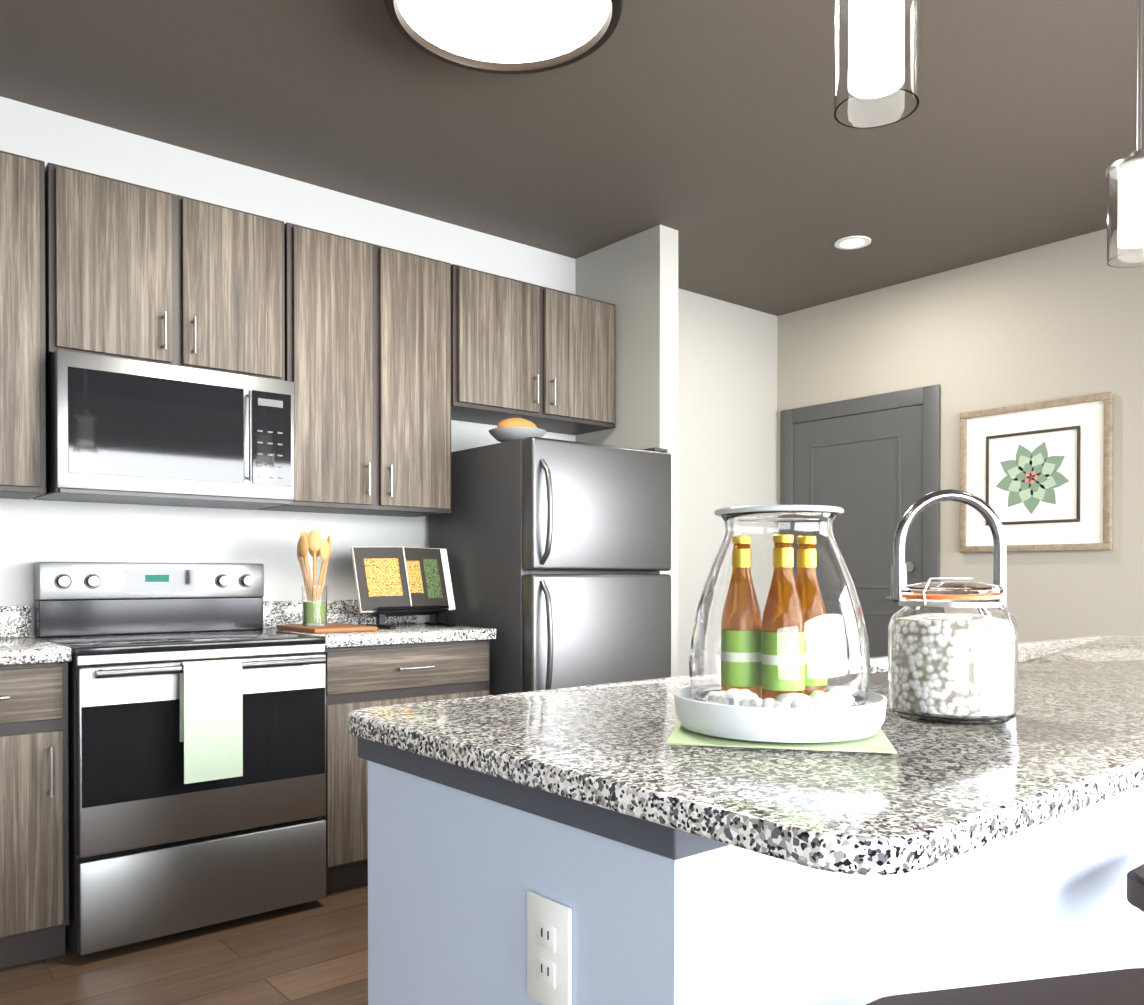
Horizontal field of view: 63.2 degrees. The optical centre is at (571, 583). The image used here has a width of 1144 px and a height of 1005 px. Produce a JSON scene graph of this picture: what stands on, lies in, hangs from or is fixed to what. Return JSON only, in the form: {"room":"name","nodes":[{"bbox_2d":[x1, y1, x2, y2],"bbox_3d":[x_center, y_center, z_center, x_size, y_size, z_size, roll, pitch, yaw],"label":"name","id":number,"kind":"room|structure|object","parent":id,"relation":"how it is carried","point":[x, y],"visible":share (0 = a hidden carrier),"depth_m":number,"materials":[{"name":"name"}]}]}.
{"room":"kitchen","nodes":[
{"label":"kitchen","id":0,"kind":"room"},
{"bbox_2d":[0,884,367,1004],"bbox_3d":[0.951,1.159,1.464,6.150,0.100,6.400,0,1,-40],"label":"floor","id":1,"kind":"structure","parent":0,"point":[315,952],"depth_m":2.66,"materials":[{"name":"brown wood"}]},
{"bbox_2d":[0,662,69,968],"bbox_3d":[-1.824,0.660,2.788,0.454,0.875,0.606,0,1,-40],"label":"base cabinet","id":2,"kind":"object","parent":1,"relation":"on","point":[34,816],"depth_m":2.65,"materials":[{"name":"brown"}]},
{"bbox_2d":[0,638,71,665],"bbox_3d":[-2.165,0.205,2.485,1.362,0.040,0.632,0,1,-40],"label":"countertop","id":3,"kind":"structure","parent":2,"relation":"on","point":[13,651],"depth_m":2.64,"materials":[{"name":"white stone"}]},
{"bbox_2d":[34,562,325,955],"bbox_3d":[-1.306,0.511,3.125,0.760,1.168,0.714,0,1,-40],"label":"range","id":4,"kind":"object","parent":1,"relation":"on","point":[158,847],"visible":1,"depth_m":2.94,"materials":[{"name":"silver metal"}]},
{"bbox_2d":[180,659,242,783],"bbox_3d":[-1.103,0.416,2.845,0.175,0.363,0.044,0,1,-40],"label":"towel","id":5,"kind":"object","parent":4,"relation":"hanging from","point":[211,714],"visible":0.92,"depth_m":2.82,"materials":[{"name":"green fabric"}]},
{"bbox_2d":[263,600,495,892],"bbox_3d":[-0.766,0.580,3.641,0.712,1.020,0.639,0,1,-40],"label":"base cabinet","id":6,"kind":"object","parent":1,"relation":"on","point":[408,659],"visible":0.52,"depth_m":3.34,"materials":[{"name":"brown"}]},
{"bbox_2d":[277,623,377,633],"bbox_3d":[-0.923,0.167,3.499,0.250,0.018,0.340,0,1,-40],"label":"cutting board","id":7,"kind":"object","parent":6,"relation":"on","point":[335,628],"visible":0.96,"depth_m":3.41,"materials":[{"name":"brown wood"}]},
{"bbox_2d":[297,530,331,625],"bbox_3d":[-0.970,-0.022,3.499,0.126,0.358,0.126,0,1,-40],"label":"utensil holder","id":8,"kind":"object","parent":7,"relation":"on","point":[314,604],"visible":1,"depth_m":3.46,"materials":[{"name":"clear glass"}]},
{"bbox_2d":[351,547,455,628],"bbox_3d":[-0.646,0.012,3.728,0.432,0.323,0.200,0,1,-40],"label":"cookbook stand","id":9,"kind":"object","parent":6,"relation":"on","point":[398,581],"visible":0.98,"depth_m":3.73,"materials":[{"name":"black metal"}]},
{"bbox_2d":[430,437,670,694],"bbox_3d":[-0.078,0.253,4.039,0.760,1.668,0.818,0,1,-40],"label":"fridge","id":10,"kind":"object","parent":1,"relation":"on","point":[559,555],"visible":0.52,"depth_m":3.73,"materials":[{"name":"grey metal"}]},
{"bbox_2d":[489,418,545,441],"bbox_3d":[-0.226,-0.636,3.849,0.240,0.110,0.240,0,1,-40],"label":"bread bowl","id":11,"kind":"object","parent":10,"relation":"on","point":[509,429],"visible":0.79,"depth_m":3.78,"materials":[{"name":"grey"}]},
{"bbox_2d":[368,763,1143,1004],"bbox_3d":[0.968,0.661,2.098,2.810,0.886,0.683,0,1,-40],"label":"kitchen island","id":12,"kind":"object","parent":1,"relation":"on","point":[450,875],"depth_m":1.21,"materials":[{"name":"blue paint"}]},
{"bbox_2d":[527,891,571,1004],"bbox_3d":[-0.028,0.433,1.088,0.009,0.127,0.080,0,1,-40],"label":"outlet","id":13,"kind":"object","parent":12,"relation":"attached to","point":[549,951],"visible":1,"depth_m":1.08,"materials":[{"name":"white plastic"}]},
{"bbox_2d":[348,635,1143,894],"bbox_3d":[1.052,0.227,1.993,2.910,0.076,0.941,0,1,-40],"label":"island countertop","id":14,"kind":"structure","parent":12,"relation":"on","point":[594,761],"depth_m":1.05,"materials":[{"name":"white stone"}]},
{"bbox_2d":[665,721,896,753],"bbox_3d":[0.274,0.195,1.237,0.270,0.002,0.270,0,1,12],"label":"napkin","id":15,"kind":"object","parent":14,"relation":"on","point":[878,742],"visible":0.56,"depth_m":1.13,"materials":[{"name":"green fabric"}]},
{"bbox_2d":[674,687,886,742],"bbox_3d":[0.274,0.163,1.237,0.275,0.058,0.275,0,1,-40],"label":"plate","id":16,"kind":"object","parent":15,"relation":"on","point":[796,725],"visible":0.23,"depth_m":1.12,"materials":[{"name":"white ceramic"}]},
{"bbox_2d":[689,505,870,707],"bbox_3d":[0.274,0.032,1.236,0.236,0.261,0.236,0,1,-40],"label":"glass cloche","id":17,"kind":"object","parent":16,"relation":"on","point":[779,620],"visible":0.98,"depth_m":1.15,"materials":[{"name":"clear glass"}]},
{"bbox_2d":[890,489,1006,608],"bbox_3d":[0.825,-0.008,2.007,0.224,0.392,0.184,0,1,-40],"label":"faucet","id":18,"kind":"object","parent":14,"relation":"on","point":[899,578],"visible":0.71,"depth_m":2.00,"materials":[{"name":"silver metal"}]},
{"bbox_2d":[888,577,1017,724],"bbox_3d":[0.557,0.093,1.359,0.176,0.204,0.180,0,1,-40],"label":"jar","id":19,"kind":"object","parent":14,"relation":"on","point":[952,652],"visible":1,"depth_m":1.29,"materials":[{"name":"clear glass"}]},
{"bbox_2d":[866,968,1143,1004],"bbox_3d":[0.537,0.780,0.864,0.450,0.670,0.380,0,1,-13],"label":"stool","id":20,"kind":"object","parent":1,"relation":"on","point":[1120,987],"visible":1,"depth_m":1.01,"materials":[{"name":"brown leather"}]},
{"bbox_2d":[1127,864,1143,911],"bbox_3d":[1.109,0.775,1.403,0.450,0.670,0.380,0,1,-40],"label":"stool","id":21,"kind":"object","parent":1,"relation":"on","point":[1135,887],"visible":1,"depth_m":1.40,"materials":[{"name":"brown leather"}]},
{"bbox_2d":[0,96,776,676],"bbox_3d":[-1.058,-0.272,3.877,6.150,2.720,0.100,0,1,-40],"label":"wall","id":22,"kind":"structure","parent":0,"point":[32,530],"depth_m":3.89,"materials":[{"name":"grey paint"}]},
{"bbox_2d":[0,606,31,637],"bbox_3d":[-2.360,0.130,2.719,1.362,0.104,0.022,0,1,-40],"label":"backsplash","id":23,"kind":"structure","parent":22,"relation":"attached to","point":[15,621],"depth_m":3.11,"materials":[{"name":"white stone"}]},
{"bbox_2d":[0,150,45,499],"bbox_3d":[-1.909,-0.803,2.865,0.463,1.040,0.359,0,1,-40],"label":"upper cabinet","id":24,"kind":"object","parent":22,"relation":"attached to","point":[22,349],"visible":1,"depth_m":2.86,"materials":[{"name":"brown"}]},
{"bbox_2d":[45,162,284,379],"bbox_3d":[-1.429,-1.029,3.260,0.768,0.595,0.359,0,1,-40],"label":"upper cabinet","id":25,"kind":"object","parent":22,"relation":"attached to","point":[138,272],"visible":0.98,"depth_m":3.11,"materials":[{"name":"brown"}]},
{"bbox_2d":[33,349,294,509],"bbox_3d":[-1.406,-0.505,3.237,0.760,0.438,0.431,0,1,-40],"label":"microwave","id":26,"kind":"object","parent":25,"relation":"attached to","point":[126,431],"visible":0.98,"depth_m":3.06,"materials":[{"name":"silver metal"}]},
{"bbox_2d":[304,550,322,578],"bbox_3d":[-1.057,-0.081,3.807,0.080,0.127,0.009,0,1,-40],"label":"outlet","id":27,"kind":"object","parent":22,"relation":"attached to","point":[318,563],"visible":0.52,"depth_m":3.80,"materials":[{"name":"white plastic"}]},
{"bbox_2d":[257,222,450,516],"bbox_3d":[-0.854,-0.811,3.738,0.708,1.040,0.359,0,1,-40],"label":"upper cabinet","id":28,"kind":"object","parent":22,"relation":"attached to","point":[367,349],"visible":0.96,"depth_m":3.60,"materials":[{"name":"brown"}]},
{"bbox_2d":[451,264,614,434],"bbox_3d":[-0.224,-1.040,4.259,0.914,0.590,0.359,0,1,-40],"label":"upper cabinet","id":29,"kind":"object","parent":22,"relation":"attached to","point":[540,357],"visible":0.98,"depth_m":4.11,"materials":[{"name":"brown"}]},
{"bbox_2d":[0,0,1143,315],"bbox_3d":[0.951,-1.660,1.439,6.150,0.100,6.400,0,1,-40],"label":"ceiling","id":30,"kind":"structure","parent":0,"point":[736,154],"depth_m":3.27,"materials":[{"name":"brown paint"}]},
{"bbox_2d":[384,0,622,73],"bbox_3d":[-0.182,-1.568,2.488,0.636,0.101,0.636,0,1,-40],"label":"lamp","id":31,"kind":"object","parent":30,"relation":"attached to","point":[511,36],"visible":1,"depth_m":2.56,"materials":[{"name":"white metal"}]},
{"bbox_2d":[834,236,870,249],"bbox_3d":[1.345,-1.633,4.453,0.170,0.008,0.170,0,1,-40],"label":"recessed light","id":32,"kind":"object","parent":30,"relation":"in","point":[851,242],"visible":1,"depth_m":4.45,"materials":[{"name":"white plastic"}]},
{"bbox_2d":[834,0,919,128],"bbox_3d":[0.442,-1.149,1.346,0.124,0.919,0.124,0,1,-40],"label":"pendant light","id":33,"kind":"object","parent":30,"relation":"hanging from","point":[876,63],"visible":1,"depth_m":1.31,"materials":[{"name":"white glass"}]},
{"bbox_2d":[1106,0,1143,267],"bbox_3d":[1.212,-1.155,1.984,0.124,0.919,0.124,0,1,-40],"label":"pendant light","id":34,"kind":"object","parent":30,"relation":"hanging from","point":[1125,212],"visible":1,"depth_m":1.97,"materials":[{"name":"white glass"}]},
{"bbox_2d":[575,225,677,676],"bbox_3d":[0.255,-0.277,4.511,0.120,2.720,0.600,0,1,-40],"label":"wall","id":35,"kind":"structure","parent":0,"point":[634,279],"depth_m":4.31,"materials":[{"name":"grey paint"}]},
{"bbox_2d":[777,229,1143,642],"bbox_3d":[3.281,-0.267,3.381,0.100,2.720,6.200,0,1,-40],"label":"wall","id":36,"kind":"structure","parent":0,"point":[1063,319],"depth_m":4.59,"materials":[{"name":"beige paint"}]},
{"bbox_2d":[780,384,939,656],"bbox_3d":[1.593,0.011,5.290,0.063,2.130,1.030,0,1,-40],"label":"entry door","id":37,"kind":"structure","parent":36,"relation":"in","point":[873,474],"depth_m":5.20,"materials":[{"name":"grey paint"}]},
{"bbox_2d":[959,392,1112,552],"bbox_3d":[2.240,-0.517,4.529,0.030,0.720,0.720,0,1,-40],"label":"picture frame","id":38,"kind":"object","parent":36,"relation":"attached to","point":[1037,476],"visible":1,"depth_m":4.49,"materials":[{"name":"brown"}]}
]}

